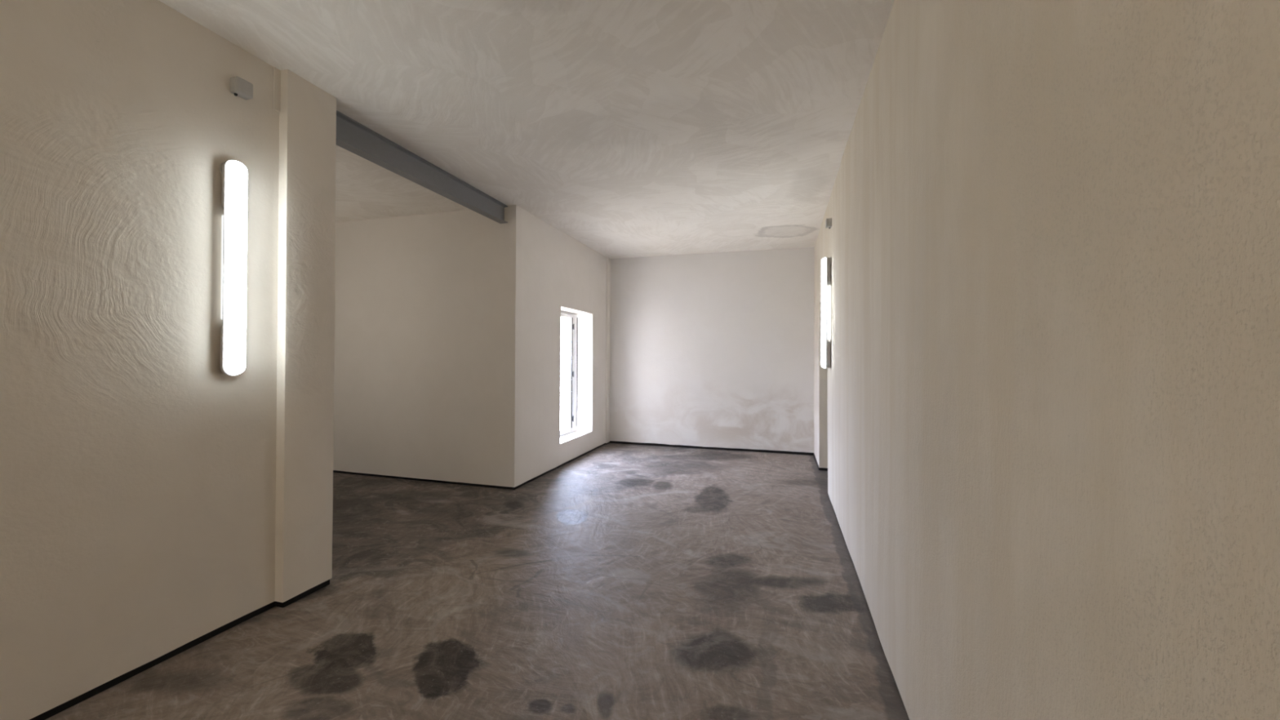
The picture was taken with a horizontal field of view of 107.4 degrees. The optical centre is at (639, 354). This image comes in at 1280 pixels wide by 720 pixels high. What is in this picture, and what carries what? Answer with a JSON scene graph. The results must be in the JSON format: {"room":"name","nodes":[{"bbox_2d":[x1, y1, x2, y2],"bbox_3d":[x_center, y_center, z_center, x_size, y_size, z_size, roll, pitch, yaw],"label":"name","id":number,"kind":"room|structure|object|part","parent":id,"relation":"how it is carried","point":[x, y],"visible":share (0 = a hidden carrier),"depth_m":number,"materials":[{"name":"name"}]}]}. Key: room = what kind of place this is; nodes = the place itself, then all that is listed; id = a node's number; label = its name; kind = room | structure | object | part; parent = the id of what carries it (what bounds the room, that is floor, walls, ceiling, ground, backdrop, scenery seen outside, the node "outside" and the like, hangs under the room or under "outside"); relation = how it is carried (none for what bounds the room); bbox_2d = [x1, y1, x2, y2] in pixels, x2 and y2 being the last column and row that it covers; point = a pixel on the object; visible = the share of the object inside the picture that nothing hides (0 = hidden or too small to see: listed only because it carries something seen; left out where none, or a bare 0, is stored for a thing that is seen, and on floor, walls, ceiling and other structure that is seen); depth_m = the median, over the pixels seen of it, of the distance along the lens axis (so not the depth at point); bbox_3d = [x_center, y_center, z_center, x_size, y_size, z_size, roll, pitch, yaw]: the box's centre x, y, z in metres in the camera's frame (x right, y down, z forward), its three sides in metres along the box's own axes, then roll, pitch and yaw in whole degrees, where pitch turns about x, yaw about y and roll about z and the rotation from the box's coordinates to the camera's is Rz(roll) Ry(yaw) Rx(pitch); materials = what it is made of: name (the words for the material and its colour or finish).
{"room":"empty hallway","nodes":[
{"label":"empty hallway","id":0,"kind":"room"},
{"bbox_2d":[0,0,336,719],"bbox_3d":[-4.674,-0.146,0.625,4.080,2.988,5.946,0,0,16],"label":"wall","id":1,"kind":"structure","parent":0,"point":[154,498],"depth_m":2.08,"materials":[{"name":"paint"}]},
{"bbox_2d":[29,579,329,719],"bbox_3d":[-4.688,1.362,0.611,4.070,0.056,5.933,0,0,16],"label":"baseboard","id":2,"kind":"structure","parent":1,"relation":"attached to","point":[59,708],"depth_m":2.17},
{"bbox_2d":[219,160,247,375],"bbox_3d":[-2.047,-0.434,2.373,0.091,1.086,0.098,0,0,16],"label":"wall lamp","id":3,"kind":"object","parent":1,"relation":"attached to","point":[234,173],"visible":1,"depth_m":2.34,"materials":[{"name":"glowing white light diffuser"},{"name":"grey metal"}]},
{"bbox_3d":[-2.046,-0.434,2.372,0.008,1.086,0.098,0,0,16],"label":"plate","id":4,"kind":"part","parent":3,"relation":"part of","materials":[{"name":"grey plastic"}]},
{"bbox_2d":[230,75,253,99],"bbox_3d":[-2.049,-1.364,2.420,0.054,0.088,0.080,0,0,16],"label":"junction box","id":5,"kind":"object","parent":1,"relation":"attached to","point":[240,87],"visible":1,"depth_m":2.40,"materials":[{"name":"grey plastic"}]},
{"bbox_2d":[273,66,280,112],"bbox_3d":[-2.026,-1.482,2.623,0.036,0.265,0.054,0,0,16],"label":"trim","id":6,"kind":"structure","parent":1,"relation":"attached to","point":[277,73],"depth_m":2.61,"materials":[{"name":"paint"}]},
{"bbox_2d":[333,204,610,487],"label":"wall","id":7,"kind":"structure","parent":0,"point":[447,325],"depth_m":5.31,"materials":[{"name":"paint"}]},
{"bbox_2d":[333,443,604,489],"bbox_3d":[-2.845,1.411,6.899,4.042,0.050,2.911,0,0,16],"label":"baseboard","id":8,"kind":"structure","parent":7,"relation":"attached to","point":[570,460],"depth_m":5.32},
{"bbox_2d":[560,311,577,435],"bbox_3d":[-1.099,0.268,6.533,0.130,1.780,1.110,0,0,16],"label":"window","id":9,"kind":"structure","parent":7,"relation":"attached to","point":[573,317],"depth_m":6.88,"materials":[{"name":"white plastic"}]},
{"bbox_3d":[-0.976,0.271,6.924,0.028,1.670,0.160,0,0,16],"label":"fixed post","id":10,"kind":"part","parent":9,"relation":"part of","materials":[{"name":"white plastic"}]},
{"bbox_2d":[45,443,909,719],"bbox_3d":[-1.836,1.465,2.448,8.700,0.120,11.275,0,0,16],"label":"floor","id":11,"kind":"structure","parent":0,"point":[619,581],"depth_m":2.56,"materials":[{"name":"concrete"}]},
{"bbox_2d":[159,0,894,258],"bbox_3d":[-1.820,-1.657,2.466,8.700,0.156,11.275,0,0,16],"label":"ceiling","id":12,"kind":"structure","parent":0,"point":[628,128],"depth_m":2.89,"materials":[{"name":"paint"}]},
{"bbox_2d":[336,110,507,223],"bbox_3d":[-1.741,-1.481,3.956,0.091,0.180,2.333,0,0,16],"label":"steel beam","id":13,"kind":"structure","parent":12,"relation":"attached to","point":[353,136],"depth_m":3.71,"materials":[{"name":"grey metal"}]},
{"bbox_2d":[609,247,814,453],"bbox_3d":[1.030,-0.078,7.307,3.332,2.987,0.254,0,0,16],"label":"wall","id":14,"kind":"structure","parent":0,"point":[715,349],"depth_m":7.14,"materials":[{"name":"paint"}]},
{"bbox_2d":[608,440,813,455],"bbox_3d":[1.001,1.433,7.226,3.332,0.050,0.080,0,0,16],"label":"baseboard","id":15,"kind":"structure","parent":14,"relation":"attached to","point":[610,442],"depth_m":7.14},
{"bbox_2d":[813,0,1279,719],"bbox_3d":[1.110,-0.100,1.536,0.306,3.011,10.975,0,0,16],"label":"wall","id":16,"kind":"structure","parent":0,"point":[1046,406],"depth_m":0.83,"materials":[{"name":"paint"}]},
{"bbox_2d":[813,453,827,471],"bbox_3d":[2.508,1.438,6.274,0.302,0.044,0.974,0,0,16],"label":"baseboard","id":17,"kind":"structure","parent":16,"relation":"attached to","point":[820,468],"depth_m":5.84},
{"bbox_2d":[821,257,831,368],"bbox_3d":[1.812,-0.402,4.577,0.091,1.086,0.098,0,0,16],"label":"wall lamp","id":18,"kind":"object","parent":16,"relation":"attached to","point":[826,263],"visible":0.99,"depth_m":4.54,"materials":[{"name":"grey plastic"}]},
{"bbox_2d":[821,257,826,368],"bbox_3d":[1.788,-0.402,4.584,0.041,1.072,0.084,0,0,16],"label":"diffuser","id":19,"kind":"object","parent":18,"relation":"attached to","point":[824,260],"depth_m":4.55,"materials":[{"name":"white plastic"}]},
{"bbox_3d":[1.812,-0.402,4.577,0.008,1.086,0.098,0,0,16],"label":"plate","id":20,"kind":"part","parent":18,"relation":"part of","materials":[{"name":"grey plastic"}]},
{"bbox_2d":[825,217,831,228],"bbox_3d":[1.823,-1.260,4.538,0.054,0.088,0.080,0,0,16],"label":"junction box","id":21,"kind":"object","parent":16,"relation":"attached to","point":[828,221],"visible":0.99,"depth_m":4.51,"materials":[{"name":"grey plastic"}]},
{"bbox_3d":[1.805,-1.264,4.544,0.016,0.080,0.080,0,0,16],"label":"box lid","id":22,"kind":"part","parent":21,"relation":"part of","materials":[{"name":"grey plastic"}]},
{"bbox_2d":[831,502,909,719],"bbox_3d":[0.811,1.401,0.518,0.294,0.032,8.874,0,0,16],"label":"baseboard","id":23,"kind":"structure","parent":16,"relation":"attached to","point":[831,503],"depth_m":3.17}
]}

